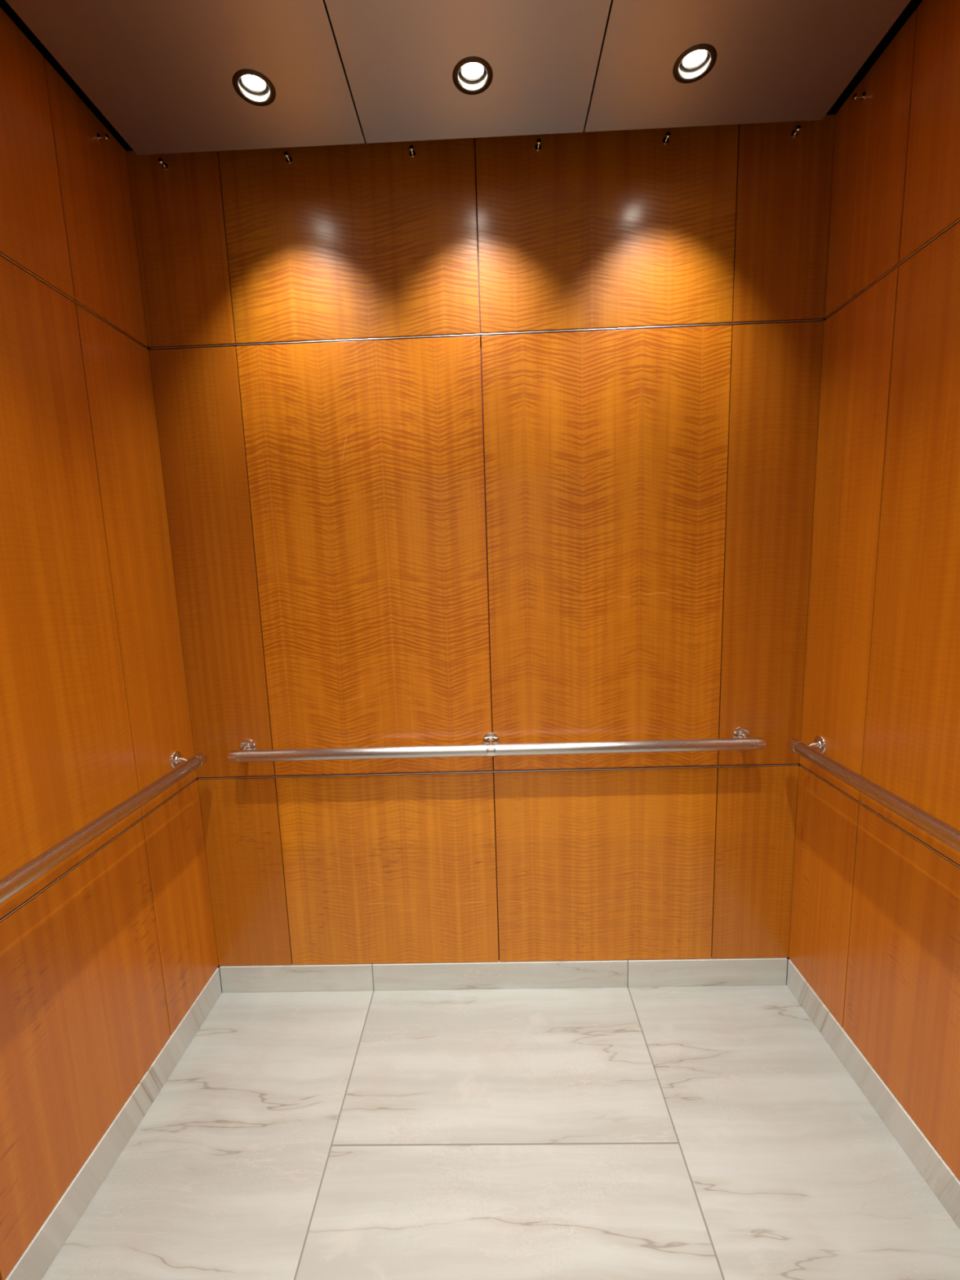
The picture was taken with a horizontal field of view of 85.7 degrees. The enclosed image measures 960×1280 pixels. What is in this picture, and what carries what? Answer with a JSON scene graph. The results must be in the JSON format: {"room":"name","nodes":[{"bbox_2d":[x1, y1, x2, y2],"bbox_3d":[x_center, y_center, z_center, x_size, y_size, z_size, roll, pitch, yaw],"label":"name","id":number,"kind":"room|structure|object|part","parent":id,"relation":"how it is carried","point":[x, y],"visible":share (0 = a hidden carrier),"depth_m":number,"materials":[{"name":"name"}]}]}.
{"room":"elevator interior","nodes":[
{"label":"elevator interior","id":0,"kind":"room"},
{"bbox_2d":[0,7,217,1279],"bbox_3d":[-1.008,0.047,0.850,0.046,2.688,1.746,-2,8,1],"label":"wall","id":1,"kind":"structure","parent":0,"point":[104,954],"depth_m":1.25,"materials":[{"name":"red wood"}]},
{"bbox_3d":[-1.022,-1.063,0.973,0.016,0.525,0.544,-2,8,1],"label":"panel","id":2,"kind":"part","parent":1,"relation":"part of","materials":[{"name":"brown wood"}]},
{"bbox_3d":[-0.992,-0.127,1.104,0.016,1.349,0.544,-2,8,1],"label":"panel","id":3,"kind":"part","parent":1,"relation":"part of","materials":[{"name":"brown wood"}]},
{"bbox_3d":[-0.959,0.892,1.247,0.016,0.694,0.544,-2,8,1],"label":"panel","id":4,"kind":"part","parent":1,"relation":"part of","materials":[{"name":"brown wood"}]},
{"bbox_3d":[-1.015,-1.120,1.382,0.016,0.525,0.275,-2,8,1],"label":"panel","id":5,"kind":"part","parent":1,"relation":"part of","materials":[{"name":"brown wood"}]},
{"bbox_2d":[96,133,109,142],"bbox_3d":[-1.000,-1.336,1.376,0.025,0.017,0.017,-2,8,1],"label":"hook","id":6,"kind":"object","parent":1,"relation":"attached to","point":[105,136],"visible":1,"depth_m":1.37,"materials":[{"name":"silver metal"}]},
{"bbox_3d":[-0.999,-1.336,1.376,0.023,0.013,0.013,-2,8,1],"label":"stem","id":7,"kind":"part","parent":6,"relation":"part of","materials":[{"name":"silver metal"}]},
{"bbox_2d":[0,751,207,903],"bbox_3d":[-0.929,0.475,0.929,0.082,0.057,1.483,-2,8,1],"label":"handrail","id":8,"kind":"object","parent":1,"relation":"attached to","point":[15,881],"visible":1,"depth_m":1.19,"materials":[{"name":"metal"}]},
{"bbox_2d":[4,967,222,1279],"bbox_3d":[-0.952,1.330,1.007,0.024,0.101,1.700,-2,8,1],"label":"baseboard","id":9,"kind":"structure","parent":1,"relation":"attached to","point":[45,1246],"depth_m":1.30,"materials":[{"name":"grey tile"}]},
{"bbox_3d":[-0.984,-0.185,1.513,0.016,1.349,0.275,-2,8,1],"label":"panel","id":10,"kind":"part","parent":1,"relation":"part of","materials":[{"name":"brown wood"}]},
{"bbox_3d":[-0.951,0.835,1.656,0.016,0.694,0.275,-2,8,1],"label":"panel","id":11,"kind":"part","parent":1,"relation":"part of","materials":[{"name":"brown wood"}]},
{"bbox_2d":[0,0,922,155],"bbox_3d":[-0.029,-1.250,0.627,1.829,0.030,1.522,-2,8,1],"label":"ceiling","id":12,"kind":"structure","parent":0,"point":[161,73],"depth_m":1.17,"materials":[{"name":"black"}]},
{"bbox_3d":[-0.633,-1.226,0.642,0.620,0.018,1.522,-2,8,1],"label":"panel","id":13,"kind":"part","parent":12,"relation":"part of","materials":[{"name":"grey metal"}]},
{"bbox_2d":[231,68,275,106],"bbox_3d":[-0.533,-1.327,1.218,0.095,0.058,0.095,-2,8,1],"label":"recessed light","id":14,"kind":"object","parent":12,"relation":"in","point":[253,86],"visible":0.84,"depth_m":1.23,"materials":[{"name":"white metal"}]},
{"bbox_3d":[-0.030,-1.244,0.628,0.579,0.018,1.522,-2,8,1],"label":"panel","id":15,"kind":"part","parent":12,"relation":"part of","materials":[{"name":"grey metal"}]},
{"bbox_2d":[452,56,493,94],"bbox_3d":[-0.018,-1.343,1.206,0.095,0.058,0.095,-2,8,1],"label":"recessed light","id":16,"kind":"object","parent":12,"relation":"in","point":[472,68],"visible":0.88,"depth_m":1.22,"materials":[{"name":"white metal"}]},
{"bbox_2d":[672,43,716,83],"bbox_3d":[0.495,-1.357,1.194,0.095,0.058,0.095,-2,8,1],"label":"recessed light","id":17,"kind":"object","parent":12,"relation":"in","point":[695,62],"visible":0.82,"depth_m":1.20,"materials":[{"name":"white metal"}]},
{"bbox_3d":[0.574,-1.262,0.614,0.622,0.018,1.522,-2,8,1],"label":"panel","id":18,"kind":"part","parent":12,"relation":"part of","materials":[{"name":"grey metal"}]},
{"bbox_2d":[126,114,835,985],"bbox_3d":[0.030,-0.102,1.668,2.060,2.688,0.046,-2,8,1],"label":"wall","id":19,"kind":"structure","parent":0,"point":[463,441],"depth_m":1.61,"materials":[{"name":"red wood"}]},
{"bbox_2d":[158,158,168,169],"bbox_3d":[-0.904,-1.356,1.473,0.017,0.017,0.025,-2,8,1],"label":"hook","id":20,"kind":"object","parent":19,"relation":"attached to","point":[164,166],"visible":1,"depth_m":1.48,"materials":[{"name":"silver metal"}]},
{"bbox_3d":[-0.904,-1.356,1.472,0.013,0.013,0.023,-2,8,1],"label":"stem","id":21,"kind":"part","parent":20,"relation":"part of","materials":[{"name":"silver metal"}]},
{"bbox_3d":[-0.873,-1.145,1.524,0.262,0.525,0.016,-2,8,1],"label":"panel","id":22,"kind":"part","parent":19,"relation":"part of","materials":[{"name":"brown wood"}]},
{"bbox_3d":[-0.843,-0.209,1.655,0.262,1.349,0.016,-2,8,1],"label":"panel","id":23,"kind":"part","parent":19,"relation":"part of","materials":[{"name":"brown wood"}]},
{"bbox_3d":[-0.809,0.810,1.797,0.262,0.694,0.016,-2,8,1],"label":"panel","id":24,"kind":"part","parent":19,"relation":"part of","materials":[{"name":"brown wood"}]},
{"bbox_2d":[284,151,292,164],"bbox_3d":[-0.544,-1.367,1.465,0.017,0.017,0.025,-2,8,1],"label":"hook","id":25,"kind":"object","parent":19,"relation":"attached to","point":[289,160],"visible":1,"depth_m":1.47,"materials":[{"name":"silver metal"}]},
{"bbox_3d":[-0.545,-1.367,1.464,0.013,0.013,0.023,-2,8,1],"label":"stem","id":26,"kind":"part","parent":25,"relation":"part of","materials":[{"name":"silver metal"}]},
{"bbox_3d":[-0.374,-1.159,1.512,0.730,0.525,0.016,-2,8,1],"label":"panel","id":27,"kind":"part","parent":19,"relation":"part of","materials":[{"name":"brown wood"}]},
{"bbox_3d":[-0.343,-0.224,1.643,0.730,1.349,0.016,-2,8,1],"label":"panel","id":28,"kind":"part","parent":19,"relation":"part of","materials":[{"name":"brown wood"}]},
{"bbox_3d":[-0.310,0.796,1.786,0.730,0.694,0.016,-2,8,1],"label":"panel","id":29,"kind":"part","parent":19,"relation":"part of","materials":[{"name":"brown wood"}]},
{"bbox_2d":[408,145,415,157],"bbox_3d":[-0.192,-1.377,1.457,0.017,0.017,0.025,-2,8,1],"label":"hook","id":30,"kind":"object","parent":19,"relation":"attached to","point":[412,153],"visible":1,"depth_m":1.47,"materials":[{"name":"silver metal"}]},
{"bbox_3d":[-0.192,-1.377,1.456,0.013,0.013,0.023,-2,8,1],"label":"stem","id":31,"kind":"part","parent":30,"relation":"part of","materials":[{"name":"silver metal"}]},
{"bbox_2d":[227,726,765,762],"bbox_3d":[0.043,0.338,1.665,1.691,0.057,0.082,-2,8,1],"label":"handrail","id":32,"kind":"object","parent":19,"relation":"attached to","point":[740,740],"visible":1,"depth_m":1.63,"materials":[{"name":"metal"}]},
{"bbox_2d":[219,957,787,992],"bbox_3d":[0.072,1.181,1.833,2.000,0.101,0.024,-2,8,1],"label":"baseboard","id":33,"kind":"structure","parent":19,"relation":"attached to","point":[711,971],"depth_m":1.82,"materials":[{"name":"grey tile"}]},
{"bbox_2d":[535,138,541,151],"bbox_3d":[0.164,-1.388,1.449,0.017,0.017,0.025,-2,8,1],"label":"hook","id":34,"kind":"object","parent":19,"relation":"attached to","point":[538,147],"visible":1,"depth_m":1.46,"materials":[{"name":"silver metal"}]},
{"bbox_3d":[0.164,-1.387,1.448,0.013,0.013,0.023,-2,8,1],"label":"stem","id":35,"kind":"part","parent":34,"relation":"part of","materials":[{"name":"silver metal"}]},
{"bbox_3d":[0.425,0.774,1.769,0.735,0.694,0.016,-2,8,1],"label":"panel","id":36,"kind":"part","parent":19,"relation":"part of","materials":[{"name":"brown wood"}]},
{"bbox_3d":[0.392,-0.245,1.626,0.735,1.349,0.016,-2,8,1],"label":"panel","id":37,"kind":"part","parent":19,"relation":"part of","materials":[{"name":"brown wood"}]},
{"bbox_3d":[0.362,-1.181,1.495,0.735,0.525,0.016,-2,8,1],"label":"panel","id":38,"kind":"part","parent":19,"relation":"part of","materials":[{"name":"brown wood"}]},
{"bbox_2d":[662,132,671,144],"bbox_3d":[0.521,-1.398,1.440,0.017,0.017,0.025,-2,8,1],"label":"hook","id":39,"kind":"object","parent":19,"relation":"attached to","point":[665,140],"visible":1,"depth_m":1.45,"materials":[{"name":"silver metal"}]},
{"bbox_3d":[0.521,-1.398,1.440,0.013,0.013,0.023,-2,8,1],"label":"stem","id":40,"kind":"part","parent":39,"relation":"part of","materials":[{"name":"silver metal"}]},
{"bbox_3d":[0.927,0.759,1.757,0.262,0.694,0.016,-2,8,1],"label":"panel","id":41,"kind":"part","parent":19,"relation":"part of","materials":[{"name":"brown wood"}]},
{"bbox_3d":[0.894,-0.260,1.615,0.262,1.349,0.016,-2,8,1],"label":"panel","id":42,"kind":"part","parent":19,"relation":"part of","materials":[{"name":"brown wood"}]},
{"bbox_3d":[0.864,-1.196,1.483,0.262,0.525,0.016,-2,8,1],"label":"panel","id":43,"kind":"part","parent":19,"relation":"part of","materials":[{"name":"brown wood"}]},
{"bbox_2d":[791,124,801,137],"bbox_3d":[0.876,-1.408,1.432,0.017,0.017,0.025,-2,8,1],"label":"hook","id":44,"kind":"object","parent":19,"relation":"attached to","point":[794,133],"visible":1,"depth_m":1.44,"materials":[{"name":"silver metal"}]},
{"bbox_3d":[0.876,-1.408,1.431,0.013,0.013,0.023,-2,8,1],"label":"stem","id":45,"kind":"part","parent":44,"relation":"part of","materials":[{"name":"silver metal"}]},
{"bbox_2d":[41,980,959,1279],"bbox_3d":[0.058,1.379,1.004,2.040,0.060,1.720,-2,8,1],"label":"floor","id":46,"kind":"structure","parent":0,"point":[678,1132],"depth_m":1.32,"materials":[{"name":"grey tile"}]},
{"bbox_2d":[788,0,959,1181],"bbox_3d":[1.037,-0.013,0.803,0.046,2.688,1.746,-2,8,1],"label":"wall","id":47,"kind":"structure","parent":0,"point":[875,922],"depth_m":1.28,"materials":[{"name":"red wood"}]},
{"bbox_3d":[1.063,0.776,1.610,0.016,0.694,0.275,-2,8,1],"label":"panel","id":48,"kind":"part","parent":47,"relation":"part of","materials":[{"name":"brown wood"}]},
{"bbox_3d":[1.030,-0.244,1.467,0.016,1.349,0.275,-2,8,1],"label":"panel","id":49,"kind":"part","parent":47,"relation":"part of","materials":[{"name":"brown wood"}]},
{"bbox_2d":[853,91,866,101],"bbox_3d":[0.973,-1.395,1.330,0.025,0.017,0.017,-2,8,1],"label":"hook","id":50,"kind":"object","parent":47,"relation":"attached to","point":[862,97],"visible":1,"depth_m":1.33,"materials":[{"name":"silver metal"}]},
{"bbox_3d":[0.972,-1.395,1.330,0.023,0.013,0.013,-2,8,1],"label":"stem","id":51,"kind":"part","parent":50,"relation":"part of","materials":[{"name":"silver metal"}]},
{"bbox_3d":[1.000,-1.179,1.336,0.016,0.525,0.275,-2,8,1],"label":"panel","id":52,"kind":"part","parent":47,"relation":"part of","materials":[{"name":"brown wood"}]},
{"bbox_2d":[786,959,959,1228],"bbox_3d":[1.063,1.271,0.960,0.024,0.101,1.700,-2,8,1],"label":"baseboard","id":53,"kind":"structure","parent":47,"relation":"attached to","point":[935,1171],"depth_m":1.36,"materials":[{"name":"grey tile"}]},
{"bbox_2d":[787,735,959,852],"bbox_3d":[0.987,0.420,0.885,0.082,0.057,1.483,-2,8,1],"label":"handrail","id":54,"kind":"object","parent":47,"relation":"attached to","point":[931,824],"visible":1,"depth_m":1.25,"materials":[{"name":"metal"}]},
{"bbox_3d":[1.056,0.833,1.200,0.016,0.694,0.544,-2,8,1],"label":"panel","id":55,"kind":"part","parent":47,"relation":"part of","materials":[{"name":"brown wood"}]},
{"bbox_3d":[1.023,-0.186,1.058,0.016,1.349,0.544,-2,8,1],"label":"panel","id":56,"kind":"part","parent":47,"relation":"part of","materials":[{"name":"brown wood"}]},
{"bbox_3d":[0.992,-1.122,0.927,0.016,0.525,0.544,-2,8,1],"label":"panel","id":57,"kind":"part","parent":47,"relation":"part of","materials":[{"name":"brown wood"}]}
]}

